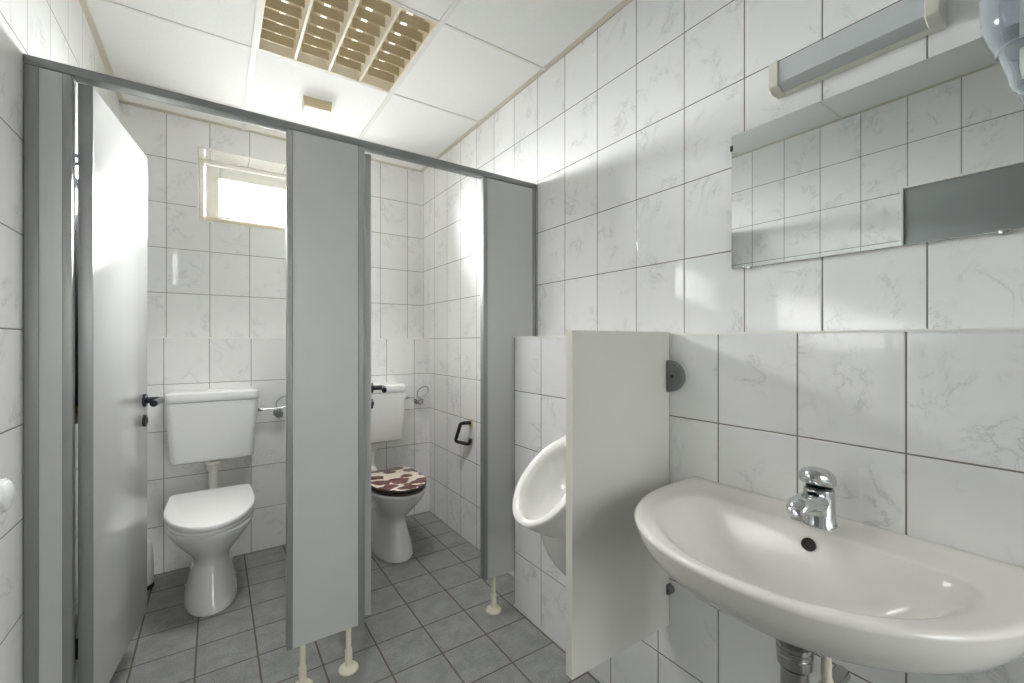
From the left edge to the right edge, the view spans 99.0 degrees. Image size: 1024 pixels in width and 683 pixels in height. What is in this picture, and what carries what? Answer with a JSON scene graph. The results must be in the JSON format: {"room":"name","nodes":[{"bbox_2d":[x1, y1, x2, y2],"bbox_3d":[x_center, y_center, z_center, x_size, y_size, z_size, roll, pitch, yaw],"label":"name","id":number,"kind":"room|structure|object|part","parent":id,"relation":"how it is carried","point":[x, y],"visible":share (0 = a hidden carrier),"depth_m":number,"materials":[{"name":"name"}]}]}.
{"room":"public restroom","nodes":[
{"label":"public restroom","id":0,"kind":"room"},
{"bbox_2d":[0,0,118,682],"bbox_3d":[-0.977,-0.027,0.511,0.200,2.705,4.843,0,0,-34],"label":"wall","id":1,"kind":"structure","parent":0,"point":[59,31],"depth_m":1.11,"materials":[{"name":"tile"}]},
{"bbox_2d":[0,478,14,513],"bbox_3d":[-1.075,0.320,0.895,0.066,0.069,0.071,0,0,-34],"label":"radiator valve","id":2,"kind":"object","parent":1,"relation":"attached to","point":[7,491],"visible":1,"depth_m":0.90,"materials":[{"name":"white plastic"}]},
{"bbox_2d":[23,64,74,682],"bbox_3d":[-1.261,0.164,1.194,0.094,1.801,0.032,0,0,-34],"label":"partition panel","id":3,"kind":"object","parent":1,"relation":"attached to","point":[48,95],"visible":1,"depth_m":1.18,"materials":[{"name":"laminate"}]},
{"bbox_2d":[78,83,164,682],"bbox_3d":[-1.332,0.165,1.481,0.170,1.790,0.547,0,0,-27],"label":"door","id":4,"kind":"structure","parent":3,"relation":"attached to","point":[113,399],"depth_m":1.37,"materials":[{"name":"grey laminate"}]},
{"bbox_3d":[-1.333,0.165,1.483,0.030,1.790,0.543,0,0,-27],"label":"door","id":5,"kind":"part","parent":4,"relation":"part of","materials":[{"name":"grey laminate"}]},
{"bbox_3d":[-1.367,0.225,1.658,0.070,0.050,0.155,0,0,-27],"label":"handle","id":6,"kind":"part","parent":4,"relation":"part of","materials":[{"name":"black plastic"}]},
{"bbox_2d":[75,150,77,184],"bbox_3d":[-1.510,-0.622,1.537,0.067,0.095,0.320,0,0,-34],"label":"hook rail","id":7,"kind":"object","parent":1,"relation":"attached to","point":[76,153],"visible":0.04,"depth_m":1.53,"materials":[{"name":"silver metal"}]},
{"bbox_2d":[75,405,77,424],"bbox_3d":[-1.505,0.256,1.541,0.081,0.088,0.260,0,0,-34],"label":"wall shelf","id":8,"kind":"object","parent":1,"relation":"attached to","point":[76,406],"visible":0.08,"depth_m":1.46,"materials":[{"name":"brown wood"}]},
{"bbox_2d":[75,212,77,405],"bbox_3d":[-1.503,-0.149,1.542,0.080,0.721,0.236,0,0,-34],"label":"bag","id":9,"kind":"object","parent":8,"relation":"on","point":[76,215],"visible":0.02,"depth_m":1.45,"materials":[{"name":"fabric"}]},
{"bbox_2d":[79,0,123,101],"bbox_3d":[-0.843,-1.277,0.511,0.022,0.005,4.393,0,0,-34],"label":"trim","id":10,"kind":"structure","parent":1,"relation":"attached to","point":[83,3],"depth_m":1.84,"materials":[{"name":"beige metal"}]},
{"bbox_2d":[119,103,429,574],"bbox_3d":[-1.425,-0.027,2.870,1.707,2.705,0.435,0,0,-34],"label":"wall","id":11,"kind":"structure","parent":0,"point":[205,279],"depth_m":2.57,"materials":[{"name":"tile"}]},
{"bbox_2d":[164,387,258,464],"bbox_3d":[-1.611,0.444,2.364,0.412,0.382,0.193,0,0,-34],"label":"toilet cistern","id":12,"kind":"object","parent":11,"relation":"attached to","point":[212,424],"visible":1,"depth_m":2.29,"materials":[{"name":"white plastic"}]},
{"bbox_3d":[-1.611,0.284,2.364,0.412,0.050,0.193,0,0,-34],"label":"tank lid","id":13,"kind":"part","parent":12,"relation":"part of","materials":[{"name":"white plastic"}]},
{"bbox_2d":[197,146,285,231],"bbox_3d":[-1.473,-0.912,2.874,0.966,0.431,0.249,0,0,-34],"label":"window","id":14,"kind":"structure","parent":11,"relation":"in","point":[210,172],"depth_m":2.72,"materials":[{"name":"white plastic"}]},
{"bbox_3d":[-1.456,-0.715,2.849,0.926,0.023,0.189,0,0,-34],"label":"sill","id":15,"kind":"part","parent":14,"relation":"part of","materials":[{"name":"beige plastic"}]},
{"bbox_3d":[-1.528,-0.912,2.954,0.892,0.357,0.045,0,0,-34],"label":"sash","id":16,"kind":"part","parent":14,"relation":"part of","materials":[{"name":"white"}]},
{"bbox_2d":[119,100,421,171],"bbox_3d":[-1.373,-1.276,2.793,1.707,0.008,0.022,0,0,-34],"label":"trim","id":17,"kind":"structure","parent":11,"relation":"attached to","point":[124,102],"depth_m":2.56,"materials":[{"name":"beige"}]},
{"bbox_2d":[258,395,285,417],"bbox_3d":[-1.401,0.382,2.580,0.175,0.132,0.072,0,0,-34],"label":"water valve","id":18,"kind":"object","parent":11,"relation":"attached to","point":[277,412],"visible":0.83,"depth_m":2.57,"materials":[{"name":"silver metal"}]},
{"bbox_3d":[-1.371,0.422,2.575,0.048,0.048,0.029,0,0,-34],"label":"knob","id":19,"kind":"part","parent":18,"relation":"part of","materials":[{"name":"silver metal"}]},
{"bbox_2d":[147,337,429,338],"bbox_3d":[-1.306,-0.023,2.694,1.707,0.006,0.012,0,0,-34],"label":"trim","id":20,"kind":"structure","parent":11,"relation":"attached to","point":[147,337],"depth_m":2.54,"materials":[{"name":"white tile"}]},
{"bbox_2d":[371,382,405,443],"bbox_3d":[-0.910,0.462,2.840,0.412,0.382,0.193,0,0,-34],"label":"toilet cistern","id":21,"kind":"object","parent":11,"relation":"attached to","point":[387,413],"visible":0.56,"depth_m":2.81,"materials":[{"name":"white plastic"}]},
{"bbox_3d":[-0.910,0.302,2.840,0.412,0.050,0.193,0,0,-34],"label":"tank lid","id":22,"kind":"part","parent":21,"relation":"part of","materials":[{"name":"white plastic"}]},
{"bbox_2d":[405,386,428,404],"bbox_3d":[-0.674,0.375,3.074,0.175,0.132,0.072,0,0,-34],"label":"water valve","id":23,"kind":"object","parent":11,"relation":"attached to","point":[417,400],"visible":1,"depth_m":3.06,"materials":[{"name":"silver metal"}]},
{"bbox_3d":[-0.644,0.415,3.068,0.048,0.048,0.029,0,0,-34],"label":"knob","id":24,"kind":"part","parent":23,"relation":"part of","materials":[{"name":"silver metal"}]},
{"bbox_2d":[87,0,622,169],"bbox_3d":[-0.188,-1.348,1.047,2.107,0.144,4.843,0,0,-34],"label":"ceiling","id":25,"kind":"structure","parent":0,"point":[478,53],"depth_m":2.02,"materials":[{"name":"white paint"}]},
{"bbox_2d":[301,95,331,119],"bbox_3d":[-1.050,-1.255,2.351,0.140,0.048,0.120,0,0,-30],"label":"ceiling sensor","id":26,"kind":"object","parent":25,"relation":"attached to","point":[314,107],"visible":1,"depth_m":2.32,"materials":[{"name":"beige plastic"}]},
{"bbox_2d":[257,0,437,91],"bbox_3d":[-0.704,-1.325,1.830,0.590,0.094,0.580,0,0,-34],"label":"ceiling light","id":27,"kind":"object","parent":25,"relation":"attached to","point":[373,43],"visible":0.99,"depth_m":1.86,"materials":[{"name":"beige metal"}]},
{"bbox_3d":[-1.010,-1.302,1.880,0.127,0.037,0.012,0,0,-34],"label":"louvre blade","id":28,"kind":"part","parent":27,"relation":"part of","materials":[{"name":"beige"}]},
{"bbox_3d":[-0.970,-1.302,1.822,0.127,0.037,0.012,0,0,-34],"label":"louvre blade","id":29,"kind":"part","parent":27,"relation":"part of","materials":[{"name":"beige"}]},
{"bbox_3d":[-0.930,-1.302,1.763,0.127,0.037,0.012,0,0,-34],"label":"louvre blade","id":30,"kind":"part","parent":27,"relation":"part of","materials":[{"name":"beige metal"}]},
{"bbox_3d":[-0.890,-1.302,1.704,0.127,0.037,0.012,0,0,-34],"label":"louvre blade","id":31,"kind":"part","parent":27,"relation":"part of","materials":[{"name":"beige metal"}]},
{"bbox_3d":[-0.850,-1.302,1.645,0.127,0.037,0.012,0,0,-34],"label":"louvre blade","id":32,"kind":"part","parent":27,"relation":"part of","materials":[{"name":"beige metal"}]},
{"bbox_3d":[-0.884,-1.302,1.966,0.112,0.037,0.012,0,0,-34],"label":"louvre blade","id":33,"kind":"part","parent":27,"relation":"part of","materials":[{"name":"beige metal"}]},
{"bbox_3d":[-0.844,-1.302,1.907,0.112,0.037,0.012,0,0,-34],"label":"louvre blade","id":34,"kind":"part","parent":27,"relation":"part of","materials":[{"name":"beige"}]},
{"bbox_3d":[-0.804,-1.302,1.848,0.112,0.037,0.012,0,0,-34],"label":"louvre blade","id":35,"kind":"part","parent":27,"relation":"part of","materials":[{"name":"beige metal"}]},
{"bbox_3d":[-0.764,-1.302,1.790,0.112,0.037,0.012,0,0,-34],"label":"louvre blade","id":36,"kind":"part","parent":27,"relation":"part of","materials":[{"name":"beige metal"}]},
{"bbox_3d":[-0.724,-1.302,1.731,0.112,0.037,0.012,0,0,-34],"label":"louvre blade","id":37,"kind":"part","parent":27,"relation":"part of","materials":[{"name":"beige metal"}]},
{"bbox_3d":[-0.684,-1.302,1.672,0.112,0.037,0.012,0,0,-34],"label":"louvre blade","id":38,"kind":"part","parent":27,"relation":"part of","materials":[{"name":"beige metal"}]},
{"bbox_3d":[-0.764,-1.302,2.047,0.112,0.037,0.012,0,0,-34],"label":"louvre blade","id":39,"kind":"part","parent":27,"relation":"part of","materials":[{"name":"beige"}]},
{"bbox_3d":[-0.724,-1.302,1.988,0.112,0.037,0.012,0,0,-34],"label":"louvre blade","id":40,"kind":"part","parent":27,"relation":"part of","materials":[{"name":"beige"}]},
{"bbox_3d":[-0.684,-1.302,1.930,0.112,0.037,0.012,0,0,-34],"label":"louvre blade","id":41,"kind":"part","parent":27,"relation":"part of","materials":[{"name":"beige metal"}]},
{"bbox_3d":[-0.645,-1.302,1.871,0.112,0.037,0.012,0,0,-34],"label":"louvre blade","id":42,"kind":"part","parent":27,"relation":"part of","materials":[{"name":"beige metal"}]},
{"bbox_3d":[-0.605,-1.302,1.812,0.112,0.037,0.012,0,0,-34],"label":"louvre blade","id":43,"kind":"part","parent":27,"relation":"part of","materials":[{"name":"beige metal"}]},
{"bbox_3d":[-0.565,-1.302,1.753,0.112,0.037,0.012,0,0,-34],"label":"louvre blade","id":44,"kind":"part","parent":27,"relation":"part of","materials":[{"name":"beige metal"}]},
{"bbox_3d":[-0.525,-1.302,1.695,0.112,0.037,0.012,0,0,-34],"label":"louvre blade","id":45,"kind":"part","parent":27,"relation":"part of","materials":[{"name":"beige metal"}]},
{"bbox_3d":[-0.638,-1.302,2.133,0.127,0.037,0.012,0,0,-34],"label":"louvre blade","id":46,"kind":"part","parent":27,"relation":"part of","materials":[{"name":"beige metal"}]},
{"bbox_3d":[-0.598,-1.302,2.074,0.127,0.037,0.012,0,0,-34],"label":"louvre blade","id":47,"kind":"part","parent":27,"relation":"part of","materials":[{"name":"beige metal"}]},
{"bbox_3d":[-0.558,-1.302,2.015,0.127,0.037,0.012,0,0,-34],"label":"louvre blade","id":48,"kind":"part","parent":27,"relation":"part of","materials":[{"name":"beige"}]},
{"bbox_3d":[-0.519,-1.302,1.956,0.127,0.037,0.012,0,0,-34],"label":"louvre blade","id":49,"kind":"part","parent":27,"relation":"part of","materials":[{"name":"beige metal"}]},
{"bbox_3d":[-0.479,-1.302,1.898,0.127,0.037,0.012,0,0,-34],"label":"louvre blade","id":50,"kind":"part","parent":27,"relation":"part of","materials":[{"name":"beige metal"}]},
{"bbox_3d":[-0.439,-1.302,1.839,0.127,0.037,0.012,0,0,-34],"label":"louvre blade","id":51,"kind":"part","parent":27,"relation":"part of","materials":[{"name":"beige metal"}]},
{"bbox_3d":[-0.399,-1.302,1.780,0.127,0.037,0.012,0,0,-34],"label":"louvre blade","id":52,"kind":"part","parent":27,"relation":"part of","materials":[{"name":"beige metal"}]},
{"bbox_2d":[109,511,600,682],"bbox_3d":[-0.188,1.275,1.047,2.107,0.100,4.843,0,0,-34],"label":"floor","id":53,"kind":"structure","parent":0,"point":[428,621],"depth_m":1.85,"materials":[{"name":"tile"}]},
{"bbox_2d":[75,615,77,682],"bbox_3d":[-1.460,1.081,1.511,0.120,0.288,0.120,0,0,-34],"label":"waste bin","id":54,"kind":"object","parent":53,"relation":"on","point":[76,616],"visible":0.09,"depth_m":1.46,"materials":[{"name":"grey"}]},
{"bbox_3d":[-1.460,0.961,1.511,0.120,0.048,0.120,0,0,-34],"label":"lid","id":55,"kind":"part","parent":54,"relation":"part of","materials":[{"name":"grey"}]},
{"bbox_2d":[147,540,153,590],"bbox_3d":[-1.839,1.021,2.172,0.098,0.408,0.098,0,0,-34],"label":"toilet brush","id":56,"kind":"object","parent":53,"relation":"on","point":[150,557],"visible":0.23,"depth_m":2.17,"materials":[{"name":"white plastic"}]},
{"bbox_2d":[163,460,254,616],"bbox_3d":[-1.465,0.930,2.131,0.360,0.590,0.668,0,0,-34],"label":"toilet","id":57,"kind":"object","parent":53,"relation":"on","point":[204,524],"visible":0.99,"depth_m":2.00,"materials":[{"name":"white ceramic"}]},
{"bbox_3d":[-1.417,0.809,2.062,0.352,0.031,0.480,0,0,-34],"label":"seat","id":58,"kind":"part","parent":57,"relation":"part of","materials":[{"name":"white plastic"}]},
{"bbox_3d":[-1.419,0.784,2.063,0.360,0.045,0.504,0,0,-34],"label":"lid","id":59,"kind":"part","parent":57,"relation":"part of","materials":[{"name":"white plastic"}]},
{"bbox_2d":[286,129,364,682],"bbox_3d":[-0.676,0.244,1.594,0.264,1.962,0.070,0,0,-34],"label":"partition panel","id":60,"kind":"object","parent":53,"relation":"on","point":[325,177],"visible":1,"depth_m":1.57,"materials":[{"name":"laminate"}]},
{"bbox_2d":[23,54,536,188],"bbox_3d":[-0.597,-0.744,1.649,1.705,0.038,0.044,0,0,-34],"label":"header rail","id":61,"kind":"object","parent":60,"relation":"on","point":[80,75],"visible":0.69,"depth_m":1.43,"materials":[{"name":"silver metal"}]},
{"bbox_3d":[-0.742,1.134,1.549,0.026,0.144,0.026,0,0,-34],"label":"foot post","id":62,"kind":"part","parent":60,"relation":"part of","materials":[{"name":"beige"}]},
{"bbox_3d":[-0.612,1.134,1.637,0.026,0.144,0.026,0,0,-34],"label":"foot post","id":63,"kind":"part","parent":60,"relation":"part of","materials":[{"name":"beige"}]},
{"bbox_2d":[365,154,386,614],"bbox_3d":[-0.642,0.165,1.944,0.170,1.790,0.520,0,0,-17],"label":"door","id":64,"kind":"structure","parent":60,"relation":"attached to","point":[369,387],"depth_m":1.70,"materials":[{"name":"grey laminate"}]},
{"bbox_3d":[-0.642,0.225,2.111,0.070,0.050,0.155,0,0,-17],"label":"handle","id":65,"kind":"part","parent":64,"relation":"part of","materials":[{"name":"black plastic"}]},
{"bbox_2d":[371,443,426,562],"bbox_3d":[-0.726,0.940,2.612,0.327,0.571,0.661,0,0,-34],"label":"toilet","id":66,"kind":"object","parent":53,"relation":"on","point":[395,491],"visible":0.75,"depth_m":2.46,"materials":[{"name":"white ceramic"}]},
{"bbox_3d":[-0.667,0.815,2.525,0.314,0.018,0.442,0,0,-34],"label":"seat","id":67,"kind":"part","parent":66,"relation":"part of","materials":[{"name":"brown"}]},
{"bbox_3d":[-0.667,0.796,2.526,0.320,0.018,0.451,0,0,-34],"label":"lid","id":68,"kind":"part","parent":66,"relation":"part of","materials":[{"name":"brown"}]},
{"bbox_2d":[480,177,535,614],"bbox_3d":[-0.014,0.244,2.043,0.296,1.962,0.070,0,0,-34],"label":"partition panel","id":69,"kind":"object","parent":53,"relation":"on","point":[507,210],"visible":0.9,"depth_m":2.00,"materials":[{"name":"laminate"}]},
{"bbox_3d":[-0.084,1.134,1.995,0.026,0.144,0.026,0,0,-34],"label":"foot post","id":70,"kind":"part","parent":69,"relation":"part of","materials":[{"name":"beige"}]},
{"bbox_2d":[422,0,1023,682],"bbox_3d":[0.547,-0.027,1.545,0.332,2.705,4.843,0,0,-34],"label":"wall","id":71,"kind":"structure","parent":0,"point":[625,140],"depth_m":1.29,"materials":[{"name":"tile"}]},
{"bbox_2d":[454,419,472,445],"bbox_3d":[-0.299,0.548,2.671,0.065,0.164,0.131,0,0,-34],"label":"paper holder","id":72,"kind":"object","parent":71,"relation":"attached to","point":[470,422],"visible":1,"depth_m":2.65,"materials":[{"name":"black plastic"}]},
{"bbox_2d":[420,0,631,171],"bbox_3d":[0.551,-1.277,1.458,0.022,0.005,4.393,0,0,-34],"label":"trim","id":73,"kind":"structure","parent":71,"relation":"attached to","point":[623,3],"depth_m":2.04,"materials":[{"name":"beige"}]},
{"bbox_2d":[512,435,565,575],"bbox_3d":[0.148,0.600,1.579,0.288,0.559,0.290,0,0,-34],"label":"urinal","id":74,"kind":"object","parent":71,"relation":"attached to","point":[539,498],"visible":0.52,"depth_m":1.63,"materials":[{"name":"white ceramic"}]},
{"bbox_2d":[514,604,604,682],"bbox_3d":[0.846,1.222,0.803,0.006,0.006,2.979,0,0,-34],"label":"baseboard","id":75,"kind":"structure","parent":71,"relation":"attached to","point":[516,606],"depth_m":1.82,"materials":[{"name":"grey"}]},
{"bbox_2d":[566,330,684,679],"bbox_3d":[0.327,0.416,1.216,0.398,0.894,0.078,0,0,-34],"label":"screen","id":76,"kind":"object","parent":71,"relation":"attached to","point":[619,384],"visible":1,"depth_m":1.20,"materials":[{"name":"laminate"}]},
{"bbox_2d":[514,327,1023,337],"bbox_3d":[0.852,-0.023,0.807,0.012,0.006,2.978,0,0,-34],"label":"trim","id":77,"kind":"structure","parent":71,"relation":"attached to","point":[990,328],"depth_m":0.95,"materials":[{"name":"white tile"}]},
{"bbox_2d":[634,476,1023,682],"bbox_3d":[0.526,0.601,0.859,0.471,0.429,0.672,0,0,-34],"label":"sink","id":78,"kind":"object","parent":71,"relation":"attached to","point":[855,592],"visible":0.97,"depth_m":0.78,"materials":[{"name":"ceramic"}]},
{"bbox_2d":[786,466,837,529],"bbox_3d":[0.620,0.325,0.909,0.151,0.123,0.067,0,0,-34],"label":"faucet","id":79,"kind":"object","parent":78,"relation":"on","point":[815,506],"visible":1,"depth_m":0.90,"materials":[{"name":"silver metal"}]},
{"bbox_3d":[0.608,0.337,0.901,0.123,0.052,0.050,0,0,-34],"label":"spout","id":80,"kind":"part","parent":79,"relation":"part of","materials":[{"name":"silver metal"}]},
{"bbox_3d":[0.645,0.287,0.926,0.079,0.048,0.067,0,0,-34],"label":"lever","id":81,"kind":"part","parent":79,"relation":"part of","materials":[{"name":"silver metal"}]},
{"bbox_3d":[0.602,0.618,0.822,0.048,0.181,0.018,0,0,-17],"label":"rod","id":82,"kind":"part","parent":78,"relation":"part of","materials":[{"name":"beige"}]},
{"bbox_2d":[768,0,946,99],"bbox_3d":[0.805,-0.706,1.051,0.057,0.078,0.336,0,0,-34],"label":"wall lamp","id":83,"kind":"object","parent":71,"relation":"attached to","point":[905,22],"visible":1,"depth_m":1.02,"materials":[{"name":"white plastic"}]},
{"bbox_2d":[730,22,1023,269],"bbox_3d":[0.827,-0.414,1.061,0.010,0.402,0.607,0,0,-34],"label":"mirror","id":84,"kind":"object","parent":71,"relation":"attached to","point":[931,149],"visible":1,"depth_m":0.99,"materials":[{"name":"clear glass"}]},
{"bbox_2d":[979,0,1023,94],"bbox_3d":[0.927,-0.589,0.776,0.164,0.300,0.129,0,0,-34],"label":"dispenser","id":85,"kind":"object","parent":71,"relation":"attached to","point":[993,50],"visible":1,"depth_m":0.78,"materials":[{"name":"white plastic"}]},
{"bbox_2d":[997,52,1023,94],"bbox_3d":[0.912,-0.481,0.766,0.082,0.084,0.082,0,0,-34],"label":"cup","id":86,"kind":"object","parent":85,"relation":"on","point":[1021,54],"depth_m":0.78,"materials":[{"name":"clear glass"}]}
]}

